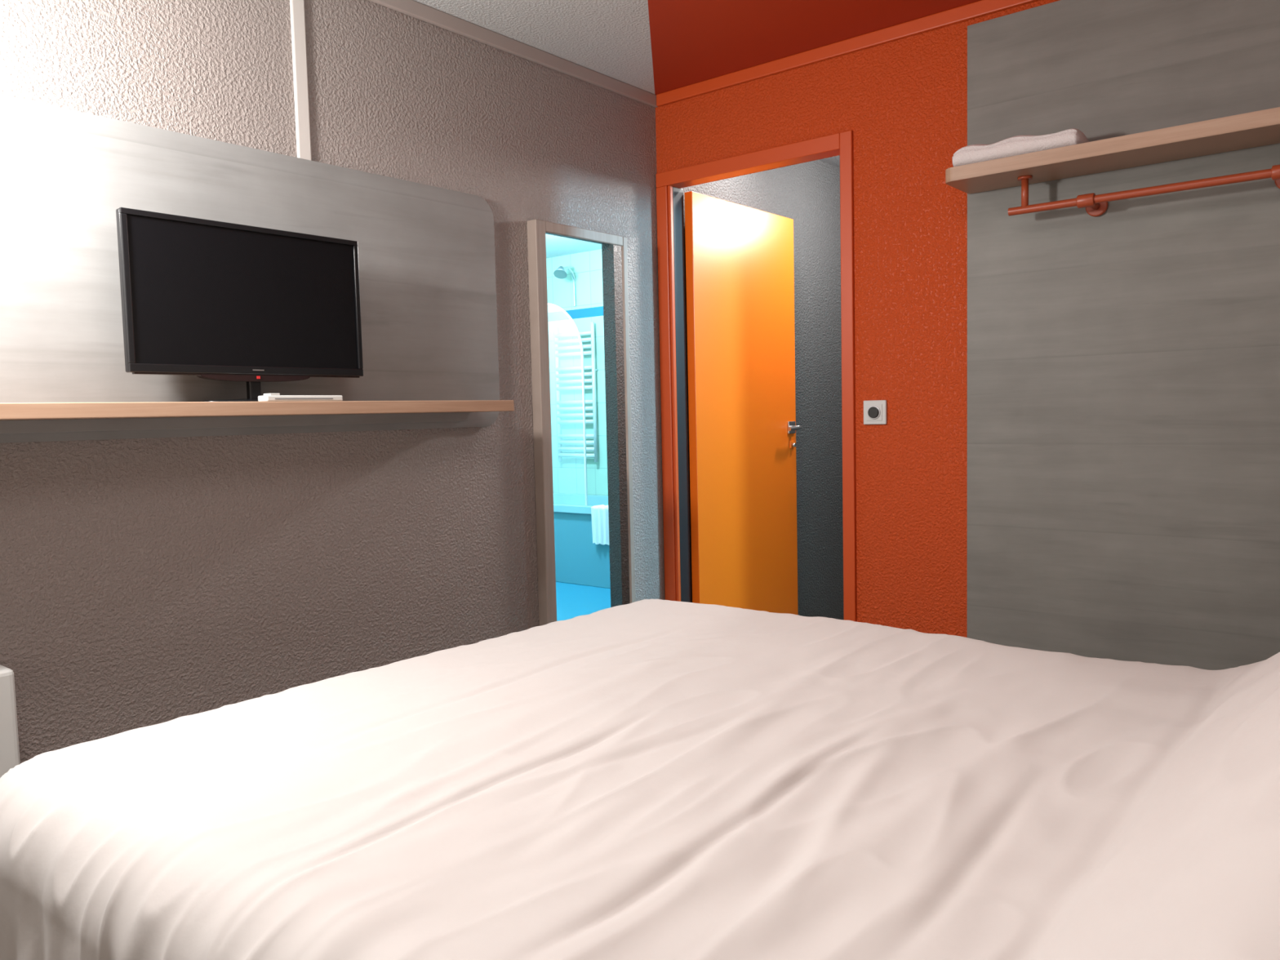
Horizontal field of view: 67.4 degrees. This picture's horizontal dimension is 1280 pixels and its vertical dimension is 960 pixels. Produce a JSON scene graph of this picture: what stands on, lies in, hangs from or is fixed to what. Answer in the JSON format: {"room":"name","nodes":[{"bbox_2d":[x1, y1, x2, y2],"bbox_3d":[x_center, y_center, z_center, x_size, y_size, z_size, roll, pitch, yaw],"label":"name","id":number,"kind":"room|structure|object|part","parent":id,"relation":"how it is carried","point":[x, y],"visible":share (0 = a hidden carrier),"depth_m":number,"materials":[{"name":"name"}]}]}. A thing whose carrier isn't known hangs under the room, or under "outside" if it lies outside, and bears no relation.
{"room":"hotel room","nodes":[
{"label":"hotel room","id":0,"kind":"room"},
{"bbox_2d":[0,0,665,763],"bbox_3d":[-1.343,-0.158,2.175,0.100,2.400,4.400,2,5,39],"label":"wall","id":1,"kind":"structure","parent":0,"point":[144,582],"depth_m":2.62,"materials":[{"name":"grey paint"}]},
{"bbox_2d":[0,664,20,777],"bbox_3d":[-1.530,0.633,1.818,0.101,0.440,0.605,2,5,39],"label":"wall heater","id":2,"kind":"object","parent":1,"relation":"attached to","point":[9,739],"depth_m":2.00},
{"bbox_2d":[0,94,499,443],"bbox_3d":[-1.426,-0.441,1.969,0.018,0.735,3.015,2,5,39],"label":"wall panel","id":3,"kind":"object","parent":1,"relation":"attached to","point":[427,261],"depth_m":2.37,"materials":[{"name":"grey wood"}]},
{"bbox_2d":[413,0,654,93],"bbox_3d":[-0.249,-1.368,1.172,3.000,0.100,4.400,2,5,39],"label":"ceiling","id":4,"kind":"structure","parent":0,"point":[611,38],"depth_m":3.07,"materials":[{"name":"white paint"}]},
{"bbox_2d":[526,218,635,626],"bbox_3d":[-0.198,-0.124,3.464,0.045,1.540,0.477,2,5,39],"label":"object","id":5,"kind":"object","parent":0,"point":[578,277],"depth_m":3.42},
{"bbox_2d":[680,160,844,619],"bbox_3d":[0.896,-0.399,4.907,0.100,2.400,2.520,2,5,39],"label":"wall","id":6,"kind":"structure","parent":0,"point":[807,193],"depth_m":4.80,"materials":[{"name":"grey paint"}]},
{"bbox_2d":[790,440,794,448],"bbox_3d":[0.704,-0.164,4.440,0.006,0.035,0.035,2,5,39],"label":"rose","id":7,"kind":"object","parent":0,"point":[791,442],"depth_m":4.43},
{"bbox_2d":[647,0,980,94],"bbox_3d":[0.026,-1.392,1.428,2.900,0.100,3.813,2,5,39],"label":"ceiling","id":8,"kind":"structure","parent":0,"point":[692,42],"depth_m":3.11,"materials":[{"name":"red paint"}]},
{"bbox_2d":[818,155,839,168],"bbox_3d":[1.250,-1.633,4.508,1.090,0.100,2.520,2,5,39],"label":"ceiling","id":9,"kind":"structure","parent":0,"point":[834,161],"depth_m":4.79,"materials":[{"name":"white paint"}]},
{"bbox_2d":[655,0,1059,637],"bbox_3d":[1.235,-0.272,2.955,2.900,2.400,0.080,2,5,39],"label":"wall","id":10,"kind":"structure","parent":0,"point":[904,101],"depth_m":3.19,"materials":[{"name":"paint"}]},
{"bbox_2d":[656,0,1038,106],"bbox_3d":[1.145,-1.444,2.863,2.784,0.045,0.016,2,5,39],"label":"trim","id":11,"kind":"structure","parent":10,"relation":"attached to","point":[982,7],"depth_m":3.22,"materials":[{"name":"orange paint"}]},
{"bbox_2d":[967,0,1279,670],"bbox_3d":[1.644,-0.247,2.563,1.550,2.285,0.012,2,5,39],"label":"wall panel","id":12,"kind":"object","parent":10,"relation":"attached to","point":[1123,362],"depth_m":2.75,"materials":[{"name":"grey wood"}]},
{"bbox_3d":[0.824,1.044,2.190,3.500,0.100,7.000,2,5,39],"label":"floor","id":13,"kind":"structure","parent":0,"visible":0},
{"bbox_2d":[0,599,1279,959],"bbox_3d":[0.300,0.496,1.592,2.266,1.100,1.912,2,5,39],"label":"double bed","id":14,"kind":"object","parent":13,"relation":"on","point":[645,779],"visible":1,"depth_m":1.32,"materials":[{"name":"white fabric"}]},
{"bbox_3d":[0.903,-0.084,0.341,0.100,2.400,4.400,2,5,39],"label":"wall","id":15,"kind":"structure","parent":0,"visible":0},
{"bbox_2d":[0,400,514,433],"bbox_3d":[-1.374,-0.117,1.875,0.196,0.061,2.892,2,5,39],"label":"shelf","id":16,"kind":"object","parent":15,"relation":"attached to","point":[15,417],"visible":1,"depth_m":2.28,"materials":[{"name":"brown wood"}]},
{"bbox_2d":[115,207,363,401],"bbox_3d":[-0.973,-0.410,2.388,0.110,0.432,0.610,2,5,39],"label":"television","id":17,"kind":"object","parent":16,"relation":"on","point":[202,298],"visible":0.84,"depth_m":2.33,"materials":[{"name":"black plastic"}]},
{"bbox_2d":[257,393,342,401],"bbox_3d":[-0.850,-0.207,2.408,0.046,0.020,0.210,2,5,39],"label":"box","id":18,"kind":"object","parent":16,"relation":"on","point":[267,397],"visible":0.98,"depth_m":2.37,"materials":[{"name":"white plastic"}]},
{"bbox_2d":[289,0,311,160],"bbox_3d":[-0.912,-1.106,2.575,0.012,0.495,0.040,2,5,39],"label":"trim","id":19,"kind":"structure","parent":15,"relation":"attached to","point":[299,50],"depth_m":2.57,"materials":[{"name":"grey paint"}]},
{"bbox_2d":[368,0,657,107],"bbox_3d":[-1.294,-1.335,2.096,0.016,0.045,4.300,2,5,39],"label":"trim","id":20,"kind":"structure","parent":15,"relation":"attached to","point":[412,8],"depth_m":3.15,"materials":[{"name":"beige paint"}]},
{"bbox_2d":[656,186,676,600],"bbox_3d":[0.116,-0.130,3.838,0.052,2.046,0.032,2,5,39],"label":"trim","id":21,"kind":"structure","parent":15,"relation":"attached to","point":[662,206],"depth_m":3.81,"materials":[{"name":"orange paint"}]},
{"bbox_2d":[667,185,680,601],"bbox_3d":[0.141,-0.129,3.817,0.013,2.046,0.016,2,5,39],"label":"bead","id":22,"kind":"object","parent":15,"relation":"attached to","point":[669,187],"visible":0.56,"depth_m":3.80,"materials":[{"name":"orange paint"}]},
{"bbox_2d":[672,186,691,602],"bbox_3d":[0.151,-0.133,3.875,0.059,2.046,0.070,2,5,39],"label":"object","id":23,"kind":"object","parent":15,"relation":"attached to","point":[677,193],"visible":0.3,"depth_m":3.84,"materials":[{"name":"black"}]},
{"bbox_2d":[684,191,798,614],"bbox_3d":[0.464,-0.161,4.180,0.038,2.025,0.790,2,5,39],"label":"leaf","id":24,"kind":"object","parent":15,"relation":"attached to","point":[740,266],"visible":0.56,"depth_m":4.11,"materials":[{"name":"orange paint"}]},
{"bbox_2d":[787,421,795,433],"bbox_3d":[0.700,-0.243,4.430,0.008,0.057,0.060,2,5,39],"label":"plate","id":25,"kind":"object","parent":24,"relation":"attached to","point":[790,424],"depth_m":4.42,"materials":[{"name":"silver metal"}]},
{"bbox_2d":[787,426,801,431],"bbox_3d":[0.707,-0.235,4.367,0.024,0.022,0.107,2,5,39],"label":"door handle","id":26,"kind":"object","parent":24,"relation":"attached to","point":[795,428],"visible":1,"depth_m":4.35,"materials":[{"name":"silver metal"}]},
{"bbox_3d":[0.707,-0.235,4.367,0.024,0.022,0.107,2,5,39],"label":"lever","id":27,"kind":"part","parent":26,"relation":"part of","materials":[{"name":"silver metal"}]},
{"bbox_2d":[655,133,839,188],"bbox_3d":[0.393,-1.169,3.546,0.797,0.054,0.072,2,5,39],"label":"trim","id":28,"kind":"structure","parent":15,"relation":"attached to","point":[828,145],"depth_m":3.50,"materials":[{"name":"orange paint"}]},
{"bbox_2d":[840,129,856,622],"bbox_3d":[0.752,-0.139,3.361,0.045,2.100,0.102,2,5,39],"label":"trim","id":29,"kind":"structure","parent":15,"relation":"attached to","point":[846,197],"depth_m":3.31,"materials":[{"name":"orange paint"}]},
{"bbox_2d":[863,400,886,424],"bbox_3d":[0.795,-0.229,3.254,0.083,0.082,0.022,2,5,39],"label":"light switch","id":30,"kind":"object","parent":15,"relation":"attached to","point":[874,411],"visible":1,"depth_m":3.25,"materials":[{"name":"grey plastic"}]},
{"bbox_3d":[0.795,-0.229,3.254,0.057,0.056,0.002,2,5,39],"label":"plate","id":31,"kind":"part","parent":30,"relation":"part of","materials":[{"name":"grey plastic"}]},
{"bbox_2d":[945,106,1279,194],"bbox_3d":[1.524,-0.888,2.458,1.455,0.040,0.212,2,5,39],"label":"shelf","id":32,"kind":"object","parent":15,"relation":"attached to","point":[1261,127],"visible":1,"depth_m":2.58,"materials":[{"name":"brown wood"}]},
{"bbox_2d":[952,128,1088,166],"bbox_3d":[1.105,-0.959,2.788,0.345,0.072,0.153,2,5,39],"label":"rolled towel","id":33,"kind":"object","parent":32,"relation":"on","point":[1024,144],"visible":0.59,"depth_m":2.73,"materials":[{"name":"white fabric"}]},
{"bbox_2d":[1008,164,1279,217],"bbox_3d":[1.600,-0.808,2.459,1.255,0.124,0.128,2,5,39],"label":"hanging rail","id":34,"kind":"object","parent":32,"relation":"attached to","point":[1095,206],"visible":1,"depth_m":2.62,"materials":[{"name":"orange metal"}]},
{"bbox_3d":[1.121,-0.835,2.792,0.020,0.094,0.020,2,5,39],"label":"drop post","id":35,"kind":"part","parent":34,"relation":"part of","materials":[{"name":"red metal"}]},
{"bbox_3d":[1.288,-0.787,2.729,0.022,0.022,0.108,2,5,39],"label":"wall arm","id":36,"kind":"part","parent":34,"relation":"part of","materials":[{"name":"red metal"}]}
]}

